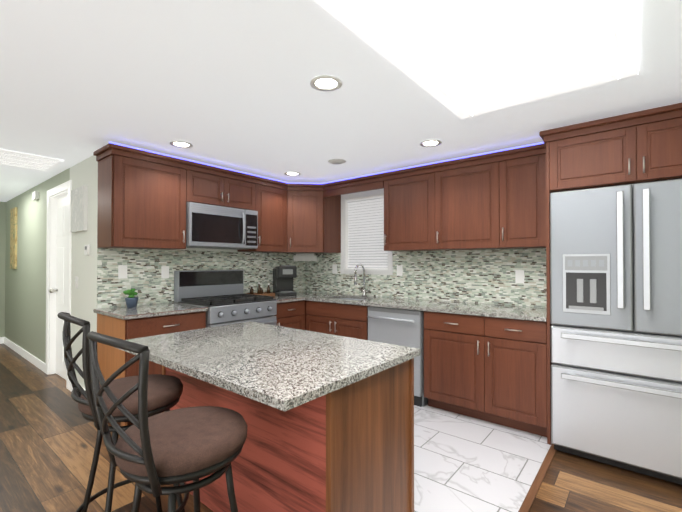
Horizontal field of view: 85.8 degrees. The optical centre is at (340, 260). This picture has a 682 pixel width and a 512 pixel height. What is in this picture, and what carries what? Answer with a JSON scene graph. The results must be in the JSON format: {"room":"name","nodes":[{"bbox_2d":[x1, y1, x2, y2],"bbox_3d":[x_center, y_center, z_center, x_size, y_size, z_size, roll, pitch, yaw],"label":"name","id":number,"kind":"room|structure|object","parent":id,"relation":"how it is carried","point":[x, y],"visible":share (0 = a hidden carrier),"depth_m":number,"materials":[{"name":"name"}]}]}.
{"room":"kitchen","nodes":[
{"label":"kitchen","id":0,"kind":"room"},
{"bbox_2d":[0,202,5,336],"bbox_3d":[-5.822,0.192,5.384,0.120,2.250,1.320,0,-1,39],"label":"wall","id":1,"kind":"structure","parent":0,"point":[2,258],"depth_m":5.83,"materials":[{"name":"green paint"}]},
{"bbox_2d":[5,155,97,388],"bbox_3d":[-3.736,0.185,4.609,4.330,2.250,0.120,0,-1,39],"label":"wall","id":2,"kind":"structure","parent":0,"point":[25,304],"depth_m":4.45,"materials":[{"name":"green paint"}]},
{"bbox_2d":[10,207,16,268],"bbox_3d":[-4.824,-0.318,5.409,0.340,0.890,0.025,0,-1,39],"label":"framed picture","id":3,"kind":"object","parent":2,"relation":"attached to","point":[13,238],"visible":1,"depth_m":5.35},
{"bbox_2d":[3,337,45,372],"bbox_3d":[-4.384,1.264,5.043,2.525,0.100,0.013,0,-1,39],"label":"baseboard","id":4,"kind":"structure","parent":2,"relation":"attached to","point":[33,360],"depth_m":4.85,"materials":[{"name":"white wood"}]},
{"bbox_2d":[32,191,38,200],"bbox_3d":[-3.799,-0.800,4.565,0.140,0.100,0.040,0,-1,39],"label":"doorbell","id":5,"kind":"object","parent":2,"relation":"attached to","point":[35,195],"visible":0.98,"depth_m":4.53,"materials":[{"name":"white plastic"}]},
{"bbox_2d":[49,195,67,379],"bbox_3d":[-3.034,0.293,4.006,0.692,2.008,0.114,0,-1,39],"label":"hall door","id":6,"kind":"structure","parent":2,"relation":"in","point":[60,290],"depth_m":4.10,"materials":[{"name":"white wood"}]},
{"bbox_2d":[46,180,71,389],"bbox_3d":[-3.025,0.250,4.017,0.880,2.110,0.136,0,-1,39],"label":"door frame","id":7,"kind":"structure","parent":2,"relation":"attached to","point":[66,187],"depth_m":4.20,"materials":[{"name":"white wood"}]},
{"bbox_2d":[75,277,77,288],"bbox_3d":[-2.580,0.218,3.578,0.075,0.115,0.012,0,-1,39],"label":"switch plate","id":8,"kind":"object","parent":2,"relation":"attached to","point":[76,282],"visible":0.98,"depth_m":3.57,"materials":[{"name":"white plastic"}]},
{"bbox_2d":[69,380,85,391],"bbox_3d":[-2.364,1.249,3.381,0.927,0.100,0.030,0,-1,39],"label":"baseboard","id":9,"kind":"structure","parent":2,"relation":"attached to","point":[70,385],"depth_m":3.65,"materials":[{"name":"white wood"}]},
{"bbox_2d":[70,185,87,232],"bbox_3d":[-2.514,-0.482,3.519,0.390,0.415,0.030,0,-1,39],"label":"picture","id":10,"kind":"object","parent":2,"relation":"attached to","point":[78,209],"visible":1,"depth_m":3.46,"materials":[{"name":"white"}]},
{"bbox_2d":[84,245,89,254],"bbox_3d":[-2.330,-0.093,3.369,0.090,0.095,0.024,0,-1,39],"label":"thermostat","id":11,"kind":"object","parent":2,"relation":"attached to","point":[86,249],"visible":1,"depth_m":3.35,"materials":[{"name":"white plastic"}]},
{"bbox_2d":[100,248,261,308],"bbox_3d":[-1.292,0.180,4.084,0.120,2.250,2.400,0,-1,39],"label":"wall","id":12,"kind":"structure","parent":0,"point":[205,249],"depth_m":3.84,"materials":[{"name":"paint"}]},
{"bbox_2d":[97,147,188,249],"bbox_3d":[-1.723,-0.485,3.206,0.329,0.766,0.603,0,-1,39],"label":"upper cabinet","id":13,"kind":"object","parent":12,"relation":"attached to","point":[142,199],"depth_m":3.04,"materials":[{"name":"brown wood"}]},
{"bbox_2d":[189,163,256,210],"bbox_3d":[-1.286,-0.697,3.741,0.329,0.333,0.775,0,-1,39],"label":"upper cabinet","id":14,"kind":"object","parent":12,"relation":"attached to","point":[206,185],"depth_m":3.62,"materials":[{"name":"brown wood"}]},
{"bbox_2d":[186,202,257,249],"bbox_3d":[-1.249,-0.325,3.708,0.424,0.403,0.769,0,-1,39],"label":"microwave","id":15,"kind":"object","parent":14,"relation":"attached to","point":[208,226],"visible":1,"depth_m":3.56,"materials":[{"name":"silver metal"}]},
{"bbox_2d":[237,179,284,252],"bbox_3d":[-0.867,-0.476,4.219,0.372,0.766,0.499,0,-1,39],"label":"upper cabinet","id":16,"kind":"object","parent":12,"relation":"attached to","point":[270,195],"depth_m":4.09,"materials":[{"name":"brown wood"}]},
{"bbox_2d":[285,183,340,253],"bbox_3d":[-0.461,-0.473,4.513,0.629,0.766,0.688,0,-1,39],"label":"upper cabinet","id":17,"kind":"object","parent":12,"relation":"attached to","point":[312,211],"depth_m":4.31,"materials":[{"name":"brown wood"}]},
{"bbox_2d":[294,253,316,260],"bbox_3d":[-0.466,-0.038,4.780,0.300,0.098,0.040,0,-1,-6],"label":"under-cabinet light","id":18,"kind":"object","parent":17,"relation":"attached to","point":[304,257],"visible":0.98,"depth_m":4.76,"materials":[{"name":"white plastic"}]},
{"bbox_2d":[0,343,681,511],"bbox_3d":[-2.620,1.341,2.511,8.700,0.100,6.800,0,-1,39],"label":"floor","id":19,"kind":"structure","parent":0,"point":[48,434],"depth_m":2.23,"materials":[{"name":"brown wood"}]},
{"bbox_2d":[57,312,188,511],"bbox_3d":[-0.922,0.742,1.593,0.453,1.074,0.493,0,-1,39],"label":"stool","id":20,"kind":"object","parent":19,"relation":"on","point":[165,393],"visible":0.73,"depth_m":1.49,"materials":[{"name":"metal"}]},
{"bbox_2d":[87,331,246,511],"bbox_3d":[-0.526,0.739,1.192,0.453,1.074,0.494,0,-1,39],"label":"stool","id":21,"kind":"object","parent":19,"relation":"on","point":[150,454],"visible":1,"depth_m":1.07,"materials":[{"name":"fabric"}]},
{"bbox_2d":[162,361,413,511],"bbox_3d":[-0.352,0.885,2.035,1.344,0.796,0.652,0,-1,39],"label":"kitchen island","id":22,"kind":"object","parent":19,"relation":"on","point":[329,419],"depth_m":1.59,"materials":[{"name":"brown wood"}]},
{"bbox_2d":[115,321,420,412],"bbox_3d":[-0.431,0.470,1.966,1.410,0.032,0.924,0,-1,39],"label":"island countertop","id":23,"kind":"structure","parent":22,"relation":"on","point":[282,368],"depth_m":1.69,"materials":[{"name":"grey stone"}]},
{"bbox_2d":[414,404,556,511],"bbox_3d":[-0.005,1.293,3.125,3.075,0.006,2.240,0,-1,39],"label":"tile floor","id":24,"kind":"structure","parent":19,"relation":"on","point":[463,463],"depth_m":2.31,"materials":[{"name":"tile"}]},
{"bbox_2d":[93,303,207,425],"bbox_3d":[-1.599,0.850,3.101,0.639,0.886,0.668,0,-1,39],"label":"base cabinet","id":25,"kind":"object","parent":24,"relation":"on","point":[124,323],"depth_m":2.88,"materials":[{"name":"brown wood"}]},
{"bbox_2d":[123,288,138,307],"bbox_3d":[-1.804,0.325,3.148,0.114,0.163,0.117,0,-1,39],"label":"plant pot","id":26,"kind":"object","parent":25,"relation":"on","point":[131,299],"visible":1,"depth_m":3.12,"materials":[{"name":"blue ceramic"}]},
{"bbox_2d":[174,270,276,327],"bbox_3d":[-1.114,0.699,3.625,0.701,1.196,0.748,0,-1,39],"label":"range","id":27,"kind":"object","parent":24,"relation":"on","point":[222,297],"visible":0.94,"depth_m":3.58,"materials":[{"name":"silver metal"}]},
{"bbox_2d":[274,295,304,329],"bbox_3d":[-0.781,0.859,4.101,0.639,0.886,0.406,0,-1,39],"label":"base cabinet","id":28,"kind":"object","parent":24,"relation":"on","point":[290,309],"depth_m":3.96,"materials":[{"name":"brown wood"}]},
{"bbox_2d":[245,282,274,295],"bbox_3d":[-0.921,0.333,4.173,0.180,0.164,0.300,0,-1,39],"label":"tray","id":29,"kind":"object","parent":28,"relation":"on","point":[261,292],"visible":0.75,"depth_m":4.13,"materials":[{"name":"brown wood"}]},
{"bbox_2d":[367,306,427,406],"bbox_3d":[0.649,0.871,3.585,0.563,0.852,0.666,0,-1,39],"label":"dishwasher","id":30,"kind":"object","parent":24,"relation":"on","point":[400,327],"visible":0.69,"depth_m":3.29,"materials":[{"name":"silver metal"}]},
{"bbox_2d":[297,291,546,436],"bbox_3d":[0.471,0.856,3.762,3.006,0.886,0.653,0,-1,39],"label":"base cabinet","id":31,"kind":"object","parent":24,"relation":"on","point":[486,362],"depth_m":2.94,"materials":[{"name":"brown wood"}]},
{"bbox_2d":[97,248,304,308],"bbox_3d":[-1.270,0.160,4.010,0.008,0.509,2.430,0,-1,39],"label":"tile backsplash","id":32,"kind":"structure","parent":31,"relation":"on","point":[143,265],"depth_m":3.49,"materials":[{"name":"tile"}]},
{"bbox_2d":[118,265,126,278],"bbox_3d":[-1.910,0.103,3.214,0.006,0.116,0.072,0,-1,39],"label":"electrical outlet","id":33,"kind":"object","parent":32,"relation":"attached to","point":[122,271],"visible":1,"depth_m":3.21,"materials":[{"name":"white plastic"}]},
{"bbox_2d":[161,266,168,277],"bbox_3d":[-1.676,0.115,3.500,0.006,0.116,0.072,0,-1,39],"label":"electrical outlet","id":34,"kind":"object","parent":32,"relation":"attached to","point":[164,271],"visible":1,"depth_m":3.50,"materials":[{"name":"white plastic"}]},
{"bbox_2d":[273,265,296,295],"bbox_3d":[-0.679,0.239,4.421,0.220,0.357,0.302,0,-1,-23],"label":"coffee maker","id":35,"kind":"object","parent":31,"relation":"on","point":[284,276],"visible":1,"depth_m":4.33,"materials":[{"name":"black plastic"}]},
{"bbox_2d":[354,263,368,295],"bbox_3d":[0.241,0.226,4.181,0.110,0.378,0.218,0,-1,39],"label":"sink faucet","id":36,"kind":"object","parent":31,"relation":"on","point":[364,279],"visible":1,"depth_m":4.24,"materials":[{"name":"silver metal"}]},
{"bbox_2d":[305,248,546,307],"bbox_3d":[0.684,0.160,4.012,3.029,0.509,0.009,0,-1,39],"label":"tile backsplash","id":37,"kind":"structure","parent":31,"relation":"on","point":[480,276],"depth_m":3.66,"materials":[{"name":"tile"}]},
{"bbox_2d":[332,264,336,273],"bbox_3d":[-0.080,0.110,4.627,0.072,0.116,0.006,0,-1,39],"label":"electrical outlet","id":38,"kind":"object","parent":37,"relation":"attached to","point":[334,268],"visible":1,"depth_m":4.62,"materials":[{"name":"white plastic"}]},
{"bbox_2d":[397,265,402,275],"bbox_3d":[0.644,0.115,4.035,0.072,0.116,0.006,0,-1,39],"label":"electrical outlet","id":39,"kind":"object","parent":37,"relation":"attached to","point":[399,270],"visible":1,"depth_m":4.03,"materials":[{"name":"white plastic"}]},
{"bbox_2d":[515,270,523,282],"bbox_3d":[1.589,0.148,3.263,0.072,0.116,0.006,0,-1,39],"label":"electrical outlet","id":40,"kind":"object","parent":37,"relation":"attached to","point":[519,276],"visible":1,"depth_m":3.26,"materials":[{"name":"white plastic"}]},
{"bbox_2d":[550,179,681,484],"bbox_3d":[1.963,0.411,2.427,0.910,1.751,0.782,0,-1,39],"label":"fridge","id":41,"kind":"object","parent":19,"relation":"on","point":[616,313],"visible":1,"depth_m":2.22,"materials":[{"name":"silver metal"}]},
{"bbox_2d":[0,0,681,201],"bbox_3d":[-2.620,-1.008,2.533,8.700,0.100,6.800,0,-1,39],"label":"ceiling","id":42,"kind":"structure","parent":0,"point":[223,83],"depth_m":2.13,"materials":[{"name":"white paint"}]},
{"bbox_2d":[0,149,63,171],"bbox_3d":[-3.021,-0.943,3.479,0.620,0.012,0.500,0,-1,39],"label":"ceiling vent","id":43,"kind":"object","parent":42,"relation":"in","point":[24,160],"visible":1,"depth_m":3.47,"materials":[{"name":"white"}]},
{"bbox_2d":[170,141,192,147],"bbox_3d":[-1.310,-0.950,3.013,0.176,0.008,0.176,0,-1,39],"label":"recessed light","id":44,"kind":"object","parent":42,"relation":"in","point":[182,144],"visible":0.98,"depth_m":3.02,"materials":[{"name":"white"}]},
{"bbox_2d":[284,171,299,175],"bbox_3d":[-0.528,-0.941,3.998,0.176,0.008,0.176,0,-1,39],"label":"recessed light","id":45,"kind":"object","parent":42,"relation":"in","point":[291,173],"visible":1,"depth_m":3.99,"materials":[{"name":"white"}]},
{"bbox_2d":[310,75,341,90],"bbox_3d":[-0.081,-0.959,1.994,0.176,0.008,0.176,0,-1,39],"label":"recessed light","id":46,"kind":"object","parent":42,"relation":"in","point":[326,83],"visible":1,"depth_m":1.99,"materials":[{"name":"white"}]},
{"bbox_2d":[328,159,345,164],"bbox_3d":[-0.038,-0.940,3.527,0.180,0.018,0.180,0,-1,39],"label":"ceiling vent","id":47,"kind":"object","parent":42,"relation":"in","point":[336,161],"visible":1,"depth_m":3.49,"materials":[{"name":"white"}]},
{"bbox_2d":[420,139,441,146],"bbox_3d":[0.729,-0.950,2.986,0.176,0.008,0.176,0,-1,39],"label":"recessed light","id":48,"kind":"object","parent":42,"relation":"in","point":[430,143],"visible":1,"depth_m":2.98,"materials":[{"name":"white"}]},
{"bbox_2d":[314,0,638,118],"bbox_3d":[0.538,-1.006,1.403,0.924,0.106,1.974,0,-1,39],"label":"skylight","id":49,"kind":"object","parent":42,"relation":"attached to","point":[454,56],"visible":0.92,"depth_m":1.72,"materials":[{"name":"white glass"}]},
{"bbox_2d":[316,191,530,293],"bbox_3d":[1.151,0.177,3.714,4.370,2.250,0.120,0,-1,39],"label":"wall","id":50,"kind":"structure","parent":0,"point":[345,240],"depth_m":4.54,"materials":[{"name":"paint"}]},
{"bbox_2d":[340,188,392,274],"bbox_3d":[0.319,-0.322,4.363,0.754,0.980,0.135,0,-1,39],"label":"window unit","id":51,"kind":"structure","parent":50,"relation":"in","point":[364,230],"depth_m":4.38,"materials":[{"name":"grey"}]},
{"bbox_2d":[381,163,440,251],"bbox_3d":[0.784,-0.496,3.728,0.633,0.798,0.328,0,-1,39],"label":"upper cabinet","id":52,"kind":"object","parent":50,"relation":"attached to","point":[412,195],"depth_m":3.58,"materials":[{"name":"brown wood"}]},
{"bbox_2d":[441,148,508,250],"bbox_3d":[1.206,-0.499,3.383,0.695,0.798,0.328,0,-1,39],"label":"upper cabinet","id":53,"kind":"object","parent":50,"relation":"attached to","point":[499,199],"depth_m":3.20,"materials":[{"name":"brown wood"}]},
{"bbox_2d":[509,143,549,250],"bbox_3d":[1.561,-0.502,3.093,0.460,0.798,0.328,0,-1,39],"label":"upper cabinet","id":54,"kind":"object","parent":50,"relation":"attached to","point":[529,206],"depth_m":2.93,"materials":[{"name":"brown wood"}]},
{"bbox_2d":[545,107,681,194],"bbox_3d":[2.029,-0.679,2.518,0.955,0.390,0.628,0,-1,39],"label":"upper cabinet","id":55,"kind":"object","parent":50,"relation":"attached to","point":[636,149],"depth_m":2.34,"materials":[{"name":"brown wood"}]}
]}

